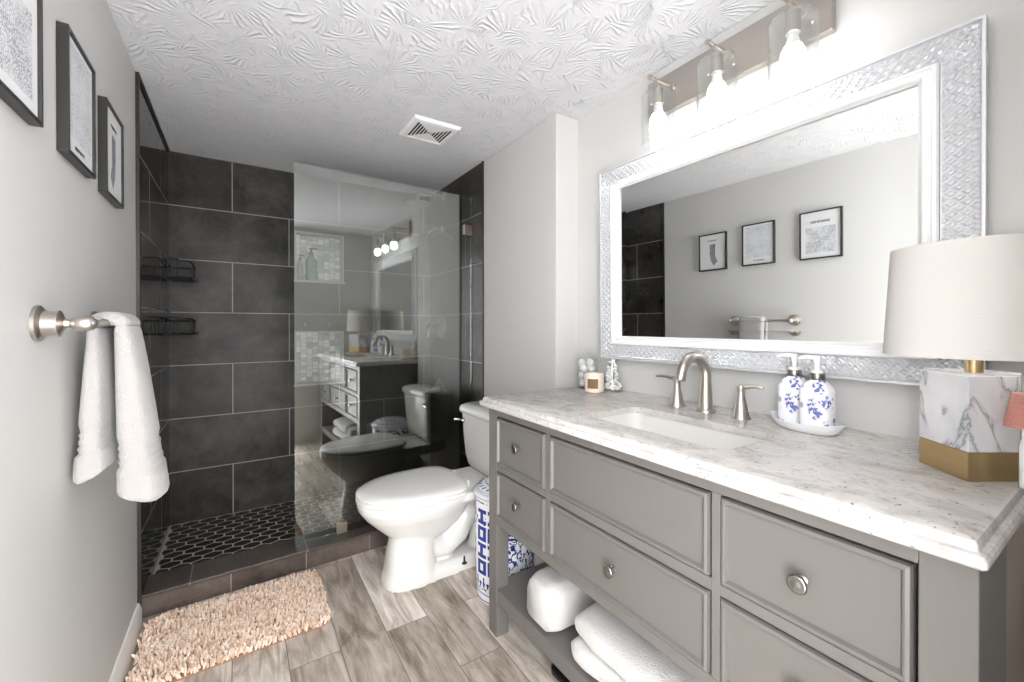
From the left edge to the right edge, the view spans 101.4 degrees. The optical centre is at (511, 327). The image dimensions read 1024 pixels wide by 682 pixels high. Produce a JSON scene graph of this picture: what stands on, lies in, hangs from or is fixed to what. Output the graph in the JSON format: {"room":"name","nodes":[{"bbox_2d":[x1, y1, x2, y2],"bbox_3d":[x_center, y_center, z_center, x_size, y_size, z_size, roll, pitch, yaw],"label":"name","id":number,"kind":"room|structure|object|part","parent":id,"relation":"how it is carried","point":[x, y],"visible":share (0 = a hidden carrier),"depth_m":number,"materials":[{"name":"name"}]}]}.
{"room":"bathroom","nodes":[
{"label":"bathroom","id":0,"kind":"room"},
{"bbox_2d":[0,0,169,681],"bbox_3d":[-1.150,0.095,1.054,0.104,2.199,3.340,0,0,-33],"label":"wall","id":1,"kind":"structure","parent":0,"point":[68,550],"depth_m":0.99,"materials":[{"name":"grey paint"}]},
{"bbox_2d":[0,0,43,127],"bbox_3d":[-0.865,-0.540,0.720,0.020,0.299,0.225,0,0,-33],"label":"framed print","id":2,"kind":"object","parent":1,"relation":"attached to","point":[21,21],"visible":1,"depth_m":0.75,"materials":[{"name":"black"}]},
{"bbox_2d":[29,305,114,340],"bbox_3d":[-1.020,-0.009,1.025,0.090,0.072,0.460,0,0,-33],"label":"towel bar","id":3,"kind":"object","parent":1,"relation":"attached to","point":[43,323],"visible":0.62,"depth_m":0.84,"materials":[{"name":"silver metal"}]},
{"bbox_3d":[-0.998,-0.009,1.040,0.017,0.017,0.400,0,0,-33],"label":"rail","id":4,"kind":"part","parent":3,"relation":"part of","materials":[{"name":"silver metal"}]},
{"bbox_2d":[72,312,169,501],"bbox_3d":[-1.004,0.201,1.091,0.174,0.480,0.190,0,0,-33],"label":"hand towel","id":5,"kind":"object","parent":3,"relation":"hanging from","point":[118,419],"visible":0.97,"depth_m":1.03,"materials":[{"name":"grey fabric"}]},
{"bbox_2d":[56,21,95,178],"bbox_3d":[-1.064,-0.540,1.027,0.020,0.288,0.213,0,0,-33],"label":"framed print","id":6,"kind":"object","parent":1,"relation":"attached to","point":[75,74],"visible":1,"depth_m":0.99,"materials":[{"name":"black"}]},
{"bbox_2d":[98,95,123,208],"bbox_3d":[-1.242,-0.531,1.300,0.020,0.276,0.213,0,0,-33],"label":"framed print","id":7,"kind":"object","parent":1,"relation":"attached to","point":[110,127],"visible":1,"depth_m":1.27,"materials":[{"name":"black"}]},
{"bbox_2d":[109,603,141,681],"bbox_3d":[-1.055,1.144,1.013,0.014,0.100,1.547,0,0,-33],"label":"baseboard","id":8,"kind":"structure","parent":1,"relation":"attached to","point":[124,658],"depth_m":1.47,"materials":[{"name":"white wood"}]},
{"bbox_2d":[135,71,141,606],"bbox_3d":[-1.481,0.092,1.660,0.012,2.199,0.012,0,0,-33],"label":"trim","id":9,"kind":"structure","parent":1,"relation":"attached to","point":[137,74],"depth_m":1.66,"materials":[{"name":"black"}]},
{"bbox_2d":[140,76,169,152],"bbox_3d":[-1.721,-1.004,2.028,0.008,0.012,0.875,0,0,-33],"label":"trim","id":10,"kind":"structure","parent":1,"relation":"attached to","point":[141,81],"depth_m":1.95,"materials":[{"name":"black metal"}]},
{"bbox_2d":[162,257,198,281],"bbox_3d":[-1.819,-0.313,2.306,0.137,0.102,0.291,0,0,-33],"label":"wire basket","id":11,"kind":"object","parent":1,"relation":"attached to","point":[170,277],"visible":1,"depth_m":2.21,"materials":[{"name":"black metal"}]},
{"bbox_2d":[162,316,198,335],"bbox_3d":[-1.819,-0.008,2.308,0.137,0.102,0.291,0,0,-33],"label":"wire basket","id":12,"kind":"object","parent":1,"relation":"attached to","point":[191,320],"visible":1,"depth_m":2.19,"materials":[{"name":"black metal"}]},
{"bbox_2d":[142,520,387,618],"bbox_3d":[-0.906,1.140,2.230,1.589,0.096,0.170,0,0,-35],"label":"shower curb","id":13,"kind":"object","parent":1,"relation":"attached to","point":[168,590],"depth_m":1.96,"materials":[{"name":"tile"}]},
{"bbox_2d":[294,224,471,533],"bbox_3d":[-0.675,0.132,2.390,1.016,1.920,0.024,0,0,-35],"label":"glass panel","id":14,"kind":"object","parent":13,"relation":"on","point":[467,229],"visible":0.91,"depth_m":2.23,"materials":[{"name":"clear"}]},
{"bbox_3d":[-0.676,0.131,2.389,1.012,1.919,0.008,0,0,-35],"label":"pane","id":15,"kind":"part","parent":14,"relation":"part of","materials":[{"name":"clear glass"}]},
{"bbox_2d":[153,487,364,573],"bbox_3d":[-1.109,1.162,2.541,1.591,0.050,0.700,0,0,-33],"label":"floor","id":16,"kind":"structure","parent":0,"point":[188,543],"depth_m":2.38,"materials":[{"name":"grey tile"}]},
{"bbox_2d":[168,151,429,525],"bbox_3d":[-1.324,0.086,2.866,1.591,2.199,0.112,0,0,-33],"label":"wall","id":17,"kind":"structure","parent":0,"point":[362,410],"depth_m":2.73,"materials":[{"name":"tile"}]},
{"bbox_2d":[297,254,303,279],"bbox_3d":[-1.420,-0.402,2.806,0.040,0.175,0.040,0,0,25],"label":"shampoo bottle","id":18,"kind":"object","parent":17,"relation":"in","point":[299,264],"visible":0.91,"depth_m":2.79,"materials":[{"name":"grey plastic"}]},
{"bbox_2d":[301,320,308,329],"bbox_3d":[-1.364,-0.013,2.764,0.048,0.066,0.038,0,0,-33],"label":"hook","id":19,"kind":"object","parent":17,"relation":"on","point":[304,323],"visible":1,"depth_m":2.77,"materials":[{"name":"silver metal"}]},
{"bbox_2d":[305,248,317,280],"bbox_3d":[-1.361,-0.427,2.837,0.072,0.225,0.072,0,0,25],"label":"shampoo bottle","id":20,"kind":"object","parent":17,"relation":"in","point":[310,263],"visible":0.88,"depth_m":2.81,"materials":[{"name":"teal plastic"}]},
{"bbox_3d":[-1.348,-0.469,2.906,0.293,0.321,0.015,0,0,-33],"label":"mosaic panel","id":21,"kind":"part","parent":17,"relation":"part of","materials":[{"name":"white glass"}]},
{"bbox_3d":[-1.348,0.205,2.909,0.293,0.349,0.015,0,0,-33],"label":"mosaic panel","id":22,"kind":"part","parent":17,"relation":"part of","materials":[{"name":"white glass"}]},
{"bbox_3d":[-1.317,-0.308,2.860,0.319,0.014,0.097,0,0,-33],"label":"niche sill","id":23,"kind":"part","parent":17,"relation":"part of","materials":[{"name":"grey stone"}]},
{"bbox_3d":[-1.320,0.202,2.865,0.305,0.355,0.089,0,0,-33],"label":"niche frame","id":24,"kind":"part","parent":17,"relation":"part of","materials":[{"name":"grey tile"}]},
{"bbox_3d":[-1.320,-0.472,2.862,0.305,0.327,0.089,0,0,-33],"label":"niche frame","id":25,"kind":"part","parent":17,"relation":"part of","materials":[{"name":"grey tile"}]},
{"bbox_3d":[-1.317,0.380,2.864,0.319,0.014,0.097,0,0,-33],"label":"niche sill","id":26,"kind":"part","parent":17,"relation":"part of","materials":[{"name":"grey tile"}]},
{"bbox_2d":[325,321,332,329],"bbox_3d":[-1.241,-0.014,2.844,0.048,0.066,0.038,0,0,-33],"label":"hook","id":27,"kind":"object","parent":17,"relation":"on","point":[328,324],"visible":1,"depth_m":2.85,"materials":[{"name":"silver metal"}]},
{"bbox_2d":[124,533,557,681],"bbox_3d":[-0.294,1.232,1.414,1.926,0.080,3.880,0,0,-33],"label":"floor","id":28,"kind":"structure","parent":0,"point":[438,631],"depth_m":1.59,"materials":[{"name":"brown wood"}]},
{"bbox_2d":[125,569,333,681],"bbox_3d":[-1.096,1.174,1.683,0.650,0.033,0.446,0,0,-33],"label":"bath mat","id":29,"kind":"object","parent":28,"relation":"on","point":[177,645],"visible":1,"depth_m":1.64,"materials":[{"name":"brown fabric"}]},
{"bbox_2d":[355,401,488,592],"bbox_3d":[-0.363,0.808,2.091,0.799,0.762,0.458,0,0,-33],"label":"toilet","id":30,"kind":"object","parent":28,"relation":"on","point":[426,515],"visible":0.75,"depth_m":1.95,"materials":[{"name":"white ceramic"}]},
{"bbox_3d":[-0.483,0.778,2.004,0.504,0.022,0.400,0,0,-33],"label":"seat","id":31,"kind":"part","parent":30,"relation":"part of","materials":[{"name":"white plastic"}]},
{"bbox_3d":[-0.483,0.754,2.004,0.502,0.025,0.400,0,0,-33],"label":"lid","id":32,"kind":"part","parent":30,"relation":"part of","materials":[{"name":"white plastic"}]},
{"bbox_3d":[-0.368,0.987,2.080,0.769,0.405,0.381,0,0,-33],"label":"bowl","id":33,"kind":"part","parent":30,"relation":"part of","materials":[{"name":"white ceramic"}]},
{"bbox_3d":[-0.291,0.517,2.356,0.032,0.030,0.094,0,0,-42],"label":"flush lever","id":34,"kind":"part","parent":30,"relation":"part of","materials":[{"name":"silver metal"}]},
{"bbox_3d":[-0.110,0.451,2.246,0.203,0.050,0.444,0,0,-33],"label":"tank lid","id":35,"kind":"part","parent":30,"relation":"part of","materials":[{"name":"white ceramic"}]},
{"bbox_3d":[-0.106,0.629,2.249,0.180,0.305,0.414,0,0,-33],"label":"tank","id":36,"kind":"part","parent":30,"relation":"part of","materials":[{"name":"white ceramic"}]},
{"bbox_2d":[473,476,533,604],"bbox_3d":[-0.032,0.938,1.893,0.287,0.505,0.287,0,0,-33],"label":"garden stool","id":37,"kind":"object","parent":28,"relation":"on","point":[520,558],"visible":0.34,"depth_m":1.79,"materials":[{"name":"white ceramic"}]},
{"bbox_3d":[-0.099,0.940,1.790,0.153,0.362,0.025,0,0,33],"label":"white panel","id":38,"kind":"part","parent":37,"relation":"part of","materials":[{"name":"white ceramic"}]},
{"bbox_2d":[551,663,569,681],"bbox_3d":[0.339,1.175,1.390,0.304,0.034,0.324,0,0,-33],"label":"bathroom scale","id":39,"kind":"object","parent":28,"relation":"on","point":[555,671],"visible":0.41,"depth_m":1.40,"materials":[{"name":"black plastic"}]},
{"bbox_2d":[489,408,1023,681],"bbox_3d":[0.486,0.751,1.249,0.574,0.885,1.305,0,0,-33],"label":"vanity","id":40,"kind":"object","parent":28,"relation":"on","point":[728,584],"visible":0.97,"depth_m":0.85,"materials":[{"name":"grey paint"}]},
{"bbox_3d":[-0.052,0.749,1.643,0.055,0.885,0.057,0,0,-33],"label":"leg","id":41,"kind":"part","parent":40,"relation":"part of","materials":[{"name":"grey paint"}]},
{"bbox_3d":[0.013,0.630,1.475,0.028,0.033,0.033,0,0,-33],"label":"knob","id":42,"kind":"part","parent":40,"relation":"part of","materials":[{"name":"grey metal"}]},
{"bbox_3d":[0.013,0.428,1.474,0.028,0.033,0.033,0,0,-33],"label":"knob","id":43,"kind":"part","parent":40,"relation":"part of","materials":[{"name":"grey metal"}]},
{"bbox_3d":[0.031,0.638,1.482,0.029,0.172,0.300,0,0,-33],"label":"drawer","id":44,"kind":"part","parent":40,"relation":"part of","materials":[{"name":"grey paint"}]},
{"bbox_3d":[0.031,0.433,1.481,0.029,0.178,0.300,0,0,-33],"label":"drawer","id":45,"kind":"part","parent":40,"relation":"part of","materials":[{"name":"grey paint"}]},
{"bbox_2d":[497,562,598,681],"bbox_3d":[0.497,1.032,1.258,0.548,0.053,1.285,0,0,-33],"label":"shelf","id":46,"kind":"object","parent":40,"relation":"attached to","point":[512,593],"depth_m":1.41,"materials":[{"name":"grey paint"}]},
{"bbox_2d":[527,565,595,631],"bbox_3d":[0.207,0.922,1.474,0.295,0.164,0.165,0,0,-33],"label":"bath towel","id":47,"kind":"object","parent":40,"relation":"on","point":[553,601],"visible":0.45,"depth_m":1.38,"materials":[{"name":"white fabric"}]},
{"bbox_3d":[0.257,0.639,1.100,0.028,0.033,0.033,0,0,-33],"label":"knob","id":48,"kind":"part","parent":40,"relation":"part of","materials":[{"name":"grey metal"}]},
{"bbox_3d":[0.274,0.640,1.109,0.029,0.172,0.536,0,0,-33],"label":"drawer","id":49,"kind":"part","parent":40,"relation":"part of","materials":[{"name":"grey paint"}]},
{"bbox_3d":[0.274,0.433,1.108,0.029,0.174,0.536,0,0,-33],"label":"drawer","id":50,"kind":"part","parent":40,"relation":"part of","materials":[{"name":"grey paint"}]},
{"bbox_2d":[571,602,699,681],"bbox_3d":[0.448,0.928,1.209,0.412,0.153,0.410,0,0,-33],"label":"bath towel","id":51,"kind":"object","parent":40,"relation":"on","point":[605,647],"visible":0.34,"depth_m":1.15,"materials":[{"name":"white fabric"}]},
{"bbox_2d":[479,387,1023,571],"bbox_3d":[0.484,0.290,1.249,0.593,0.034,1.336,0,0,-33],"label":"countertop","id":52,"kind":"structure","parent":40,"relation":"on","point":[876,484],"depth_m":0.82,"materials":[{"name":"white stone"}]},
{"bbox_2d":[577,353,598,388],"bbox_3d":[0.339,0.182,1.878,0.098,0.176,0.098,0,0,-33],"label":"jar","id":53,"kind":"object","parent":52,"relation":"on","point":[579,386],"visible":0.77,"depth_m":1.88,"materials":[{"name":"clear glass"}]},
{"bbox_2d":[578,371,584,378],"bbox_3d":[0.315,0.213,1.883,0.037,0.041,0.035,0,0,-33],"label":"ball","id":54,"kind":"object","parent":53,"relation":"in","point":[580,373],"visible":0.66,"depth_m":1.87,"materials":[{"name":"white"}]},
{"bbox_2d":[578,359,585,365],"bbox_3d":[0.315,0.160,1.882,0.037,0.040,0.035,0,0,-33],"label":"ball","id":55,"kind":"object","parent":53,"relation":"in","point":[581,361],"visible":0.72,"depth_m":1.87,"materials":[{"name":"white"}]},
{"bbox_2d":[580,378,584,386],"bbox_3d":[0.318,0.246,1.865,0.036,0.039,0.037,0,0,-33],"label":"ball","id":56,"kind":"object","parent":53,"relation":"in","point":[582,381],"visible":0.73,"depth_m":1.85,"materials":[{"name":"white"}]},
{"bbox_2d":[580,364,587,372],"bbox_3d":[0.319,0.183,1.864,0.037,0.040,0.036,0,0,-33],"label":"ball","id":57,"kind":"object","parent":53,"relation":"in","point":[583,368],"visible":1,"depth_m":1.85,"materials":[{"name":"white"}]},
{"bbox_2d":[586,358,594,366],"bbox_3d":[0.349,0.157,1.856,0.037,0.041,0.036,0,0,-33],"label":"ball","id":58,"kind":"object","parent":53,"relation":"in","point":[590,363],"visible":0.9,"depth_m":1.84,"materials":[{"name":"white"}]},
{"bbox_2d":[588,366,594,371],"bbox_3d":[0.355,0.186,1.858,0.036,0.039,0.036,0,0,-33],"label":"ball","id":59,"kind":"object","parent":53,"relation":"in","point":[590,369],"visible":0.65,"depth_m":1.84,"materials":[{"name":"white"}]},
{"bbox_2d":[585,372,603,392],"bbox_3d":[0.346,0.232,1.762,0.080,0.078,0.079,0,0,-33],"label":"candle","id":60,"kind":"object","parent":52,"relation":"on","point":[594,381],"visible":1,"depth_m":1.73,"materials":[{"name":"beige wax"}]},
{"bbox_2d":[604,359,622,392],"bbox_3d":[0.427,0.193,1.785,0.092,0.155,0.092,0,0,-33],"label":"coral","id":61,"kind":"object","parent":52,"relation":"on","point":[610,383],"visible":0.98,"depth_m":1.77,"materials":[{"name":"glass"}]},
{"bbox_2d":[597,413,762,449],"bbox_3d":[0.448,0.366,1.186,0.290,0.144,0.504,0,0,-33],"label":"sink","id":62,"kind":"object","parent":52,"relation":"in","point":[703,436],"visible":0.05,"depth_m":1.29,"materials":[{"name":"white ceramic"}]},
{"bbox_2d":[655,352,763,419],"bbox_3d":[0.580,0.175,1.341,0.167,0.195,0.372,0,0,-33],"label":"faucet","id":63,"kind":"object","parent":52,"relation":"on","point":[705,400],"visible":1,"depth_m":1.34,"materials":[{"name":"silver metal"}]},
{"bbox_3d":[0.554,0.180,1.489,0.024,0.025,0.096,0,0,-33],"label":"lever","id":64,"kind":"part","parent":63,"relation":"part of","materials":[{"name":"silver metal"}]},
{"bbox_3d":[0.573,0.222,1.454,0.054,0.101,0.054,0,0,-33],"label":"handle","id":65,"kind":"part","parent":63,"relation":"part of","materials":[{"name":"silver metal"}]},
{"bbox_3d":[0.589,0.175,1.335,0.159,0.195,0.060,0,0,-33],"label":"spout","id":66,"kind":"part","parent":63,"relation":"part of","materials":[{"name":"silver metal"}]},
{"bbox_3d":[0.689,0.223,1.261,0.054,0.101,0.054,0,0,-33],"label":"handle","id":67,"kind":"part","parent":63,"relation":"part of","materials":[{"name":"silver metal"}]},
{"bbox_3d":[0.710,0.181,1.245,0.024,0.024,0.069,0,0,-45],"label":"lever","id":68,"kind":"part","parent":63,"relation":"part of","materials":[{"name":"silver metal"}]},
{"bbox_2d":[770,410,845,435],"bbox_3d":[0.789,0.258,1.127,0.135,0.031,0.192,0,0,-33],"label":"soap tray","id":69,"kind":"object","parent":52,"relation":"on","point":[835,430],"visible":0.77,"depth_m":1.07,"materials":[{"name":"white ceramic"}]},
{"bbox_2d":[777,353,806,423],"bbox_3d":[0.787,0.169,1.171,0.071,0.194,0.076,0,0,-33],"label":"pump bottle","id":70,"kind":"object","parent":69,"relation":"on","point":[788,387],"visible":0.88,"depth_m":1.15,"materials":[{"name":"white ceramic"}]},
{"bbox_3d":[0.788,0.096,1.169,0.029,0.043,0.029,0,0,-33],"label":"pump stem","id":71,"kind":"part","parent":70,"relation":"part of","materials":[{"name":"white plastic"}]},
{"bbox_2d":[798,355,835,425],"bbox_3d":[0.790,0.169,1.089,0.071,0.194,0.076,0,0,-33],"label":"pump bottle","id":72,"kind":"object","parent":69,"relation":"on","point":[817,396],"visible":0.92,"depth_m":1.07,"materials":[{"name":"white ceramic"}]},
{"bbox_3d":[0.792,0.097,1.087,0.029,0.043,0.029,0,0,-33],"label":"pump stem","id":73,"kind":"part","parent":72,"relation":"part of","materials":[{"name":"white plastic"}]},
{"bbox_2d":[882,233,1023,481],"bbox_3d":[0.900,0.058,0.816,0.268,0.434,0.268,0,0,-33],"label":"table lamp","id":74,"kind":"object","parent":52,"relation":"on","point":[962,298],"visible":0.97,"depth_m":0.75,"materials":[{"name":"white fabric"}]},
{"bbox_3d":[0.900,-0.051,0.815,0.268,0.215,0.268,0,0,-33],"label":"lamp shade","id":75,"kind":"part","parent":74,"relation":"part of","materials":[{"name":"white fabric"}]},
{"bbox_3d":[0.900,0.047,0.816,0.026,0.080,0.026,0,0,-33],"label":"stem","id":76,"kind":"part","parent":74,"relation":"part of","materials":[{"name":"gold metal"}]},
{"bbox_2d":[1003,392,1023,488],"bbox_3d":[0.880,0.194,0.718,0.051,0.163,0.051,0,0,-33],"label":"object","id":77,"kind":"object","parent":52,"relation":"on","point":[1014,418],"visible":1,"depth_m":0.72,"materials":[{"name":"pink plastic"}]},
{"bbox_3d":[0.514,0.642,0.741,0.029,0.172,0.290,0,0,-33],"label":"drawer","id":78,"kind":"part","parent":40,"relation":"part of","materials":[{"name":"grey paint"}]},
{"bbox_3d":[0.499,0.444,0.728,0.028,0.033,0.033,0,0,-33],"label":"knob","id":79,"kind":"part","parent":40,"relation":"part of","materials":[{"name":"grey metal"}]},
{"bbox_3d":[0.514,0.437,0.740,0.029,0.178,0.290,0,0,-33],"label":"drawer","id":80,"kind":"part","parent":40,"relation":"part of","materials":[{"name":"grey paint"}]},
{"bbox_3d":[0.685,0.753,0.636,0.190,0.885,0.060,0,0,-33],"label":"leg","id":81,"kind":"part","parent":40,"relation":"part of","materials":[{"name":"grey paint"}]},
{"bbox_3d":[0.923,0.658,0.775,0.359,0.695,0.026,0,0,-33],"label":"panel","id":82,"kind":"part","parent":40,"relation":"part of","materials":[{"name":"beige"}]},
{"bbox_2d":[106,0,774,196],"bbox_3d":[-0.414,-1.048,1.587,1.926,0.080,3.440,0,0,-33],"label":"ceiling","id":83,"kind":"structure","parent":0,"point":[328,89],"depth_m":1.61,"materials":[{"name":"white paint"}]},
{"bbox_2d":[399,114,460,145],"bbox_3d":[-0.422,-1.001,2.146,0.242,0.018,0.235,0,0,-33],"label":"ceiling vent","id":84,"kind":"object","parent":83,"relation":"in","point":[421,128],"visible":1,"depth_m":2.12,"materials":[{"name":"white plastic"}]},
{"bbox_2d":[430,113,577,469],"bbox_3d":[-0.143,0.086,2.722,0.239,2.199,1.642,0,0,-33],"label":"wall","id":85,"kind":"structure","parent":0,"point":[531,184],"depth_m":2.33,"materials":[{"name":"grey paint"}]},
{"bbox_2d":[405,191,445,207],"bbox_3d":[-0.611,-0.918,2.951,0.288,0.115,0.176,0,0,-33],"label":"shower head","id":86,"kind":"object","parent":85,"relation":"attached to","point":[417,202],"visible":1,"depth_m":2.93},
{"bbox_3d":[-0.577,-0.933,2.973,0.209,0.085,0.060,0,0,-33],"label":"arm","id":87,"kind":"part","parent":86,"relation":"part of","materials":[{"name":"silver metal"}]},
{"bbox_2d":[426,379,444,400],"bbox_3d":[-0.577,0.462,3.069,0.111,0.166,0.166,0,0,-33],"label":"shower valve","id":88,"kind":"object","parent":85,"relation":"attached to","point":[439,389],"visible":1,"depth_m":3.06,"materials":[{"name":"silver metal"}]},
{"bbox_3d":[-0.589,0.462,3.062,0.083,0.040,0.040,0,0,-33],"label":"handle","id":89,"kind":"part","parent":88,"relation":"part of","materials":[{"name":"silver metal"}]},
{"bbox_2d":[427,316,446,338],"bbox_3d":[-0.561,-0.001,3.042,0.111,0.166,0.166,0,0,-33],"label":"shower valve","id":90,"kind":"object","parent":85,"relation":"attached to","point":[441,327],"visible":1,"depth_m":3.03,"materials":[{"name":"silver metal"}]},
{"bbox_3d":[-0.573,-0.001,3.034,0.083,0.040,0.040,0,0,-33],"label":"handle","id":91,"kind":"part","parent":90,"relation":"part of","materials":[{"name":"silver metal"}]},
{"bbox_2d":[421,226,453,241],"bbox_3d":[-0.523,-0.669,2.937,0.162,0.144,0.254,0,0,-33],"label":"shower","id":92,"kind":"object","parent":85,"relation":"attached to","point":[425,237],"visible":1,"depth_m":3.00,"materials":[{"name":"silver metal"}]},
{"bbox_3d":[-0.561,-0.698,3.027,0.127,0.086,0.052,0,0,-33],"label":"arm","id":93,"kind":"part","parent":92,"relation":"part of","materials":[{"name":"silver metal"}]},
{"bbox_2d":[482,161,483,399],"bbox_3d":[-0.178,0.087,2.554,0.010,2.199,0.010,0,0,-33],"label":"trim","id":94,"kind":"structure","parent":85,"relation":"attached to","point":[482,161],"depth_m":2.55,"materials":[{"name":"black"}]},
{"bbox_2d":[534,554,544,565],"bbox_3d":[0.013,1.138,2.263,0.014,0.100,0.692,0,0,-33],"label":"baseboard","id":95,"kind":"structure","parent":85,"relation":"attached to","point":[537,560],"depth_m":2.08,"materials":[{"name":"white wood"}]},
{"bbox_2d":[578,0,1023,439],"bbox_3d":[0.826,0.093,1.361,0.100,2.199,1.698,0,0,-33],"label":"wall","id":96,"kind":"structure","parent":0,"point":[609,136],"depth_m":1.18,"materials":[{"name":"grey paint"}]},
{"bbox_2d":[641,0,835,151],"bbox_3d":[0.654,-0.805,1.366,0.178,0.305,0.618,0,0,-33],"label":"vanity light","id":97,"kind":"object","parent":96,"relation":"attached to","point":[783,35],"visible":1,"depth_m":1.31,"materials":[{"name":"silver metal"}]},
{"bbox_3d":[0.527,-0.734,1.509,0.060,0.066,0.060,0,0,-33],"label":"bulb","id":98,"kind":"part","parent":97,"relation":"part of","materials":[{"name":"white glass"}]},
{"bbox_2d":[653,86,663,105],"bbox_3d":[0.527,-0.833,1.509,0.036,0.066,0.036,0,0,-33],"label":"socket","id":99,"kind":"object","parent":97,"relation":"attached to","point":[658,93],"depth_m":1.49,"materials":[{"name":"silver metal"}]},
{"bbox_3d":[0.527,-0.750,1.509,0.120,0.193,0.120,0,0,-33],"label":"lamp shade","id":100,"kind":"part","parent":97,"relation":"part of","materials":[{"name":"clear glass"}]},
{"bbox_3d":[0.544,-0.888,1.533,0.125,0.053,0.033,0,0,-33],"label":"arm","id":101,"kind":"part","parent":97,"relation":"part of","materials":[{"name":"silver metal"}]},
{"bbox_2d":[711,52,723,75],"bbox_3d":[0.648,-0.832,1.323,0.036,0.066,0.036,0,0,-33],"label":"socket","id":102,"kind":"object","parent":97,"relation":"attached to","point":[717,60],"depth_m":1.31,"materials":[{"name":"silver metal"}]},
{"bbox_3d":[0.648,-0.749,1.323,0.120,0.193,0.120,0,0,-33],"label":"lamp shade","id":103,"kind":"part","parent":97,"relation":"part of","materials":[{"name":"clear glass"}]},
{"bbox_3d":[0.648,-0.733,1.323,0.060,0.066,0.060,0,0,-33],"label":"bulb","id":104,"kind":"part","parent":97,"relation":"part of","materials":[{"name":"white glass"}]},
{"bbox_3d":[0.665,-0.887,1.347,0.125,0.053,0.033,0,0,-33],"label":"arm","id":105,"kind":"part","parent":97,"relation":"part of","materials":[{"name":"silver metal"}]},
{"bbox_2d":[785,8,800,37],"bbox_3d":[0.766,-0.831,1.142,0.036,0.066,0.036,0,0,-33],"label":"socket","id":106,"kind":"object","parent":97,"relation":"attached to","point":[793,17],"depth_m":1.13,"materials":[{"name":"silver metal"}]},
{"bbox_3d":[0.766,-0.733,1.142,0.060,0.066,0.060,0,0,-33],"label":"bulb","id":107,"kind":"part","parent":97,"relation":"part of","materials":[{"name":"white glass"}]},
{"bbox_3d":[0.766,-0.748,1.142,0.120,0.193,0.120,0,0,-33],"label":"lamp shade","id":108,"kind":"part","parent":97,"relation":"part of","materials":[{"name":"clear glass"}]},
{"bbox_3d":[0.783,-0.886,1.166,0.125,0.053,0.033,0,0,-33],"label":"arm","id":109,"kind":"part","parent":97,"relation":"part of","materials":[{"name":"silver metal"}]},
{"bbox_2d":[599,14,988,385],"bbox_3d":[0.711,-0.270,1.379,0.042,0.813,1.136,0,0,-34],"label":"wall mirror","id":110,"kind":"object","parent":96,"relation":"attached to","point":[764,234],"visible":0.88,"depth_m":1.20,"materials":[{"name":"silver metal"}]},
{"bbox_2d":[620,86,917,342],"bbox_3d":[0.715,-0.271,1.382,0.003,0.621,0.923,-1,1,-34],"label":"mirror glass","id":111,"kind":"object","parent":110,"relation":"attached to","point":[792,234],"depth_m":1.25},
{"bbox_3d":[0.708,-0.268,1.379,0.030,0.685,0.998,-1,1,-34],"label":"moulding","id":112,"kind":"part","parent":110,"relation":"part of","materials":[{"name":"white paint"}]}
]}

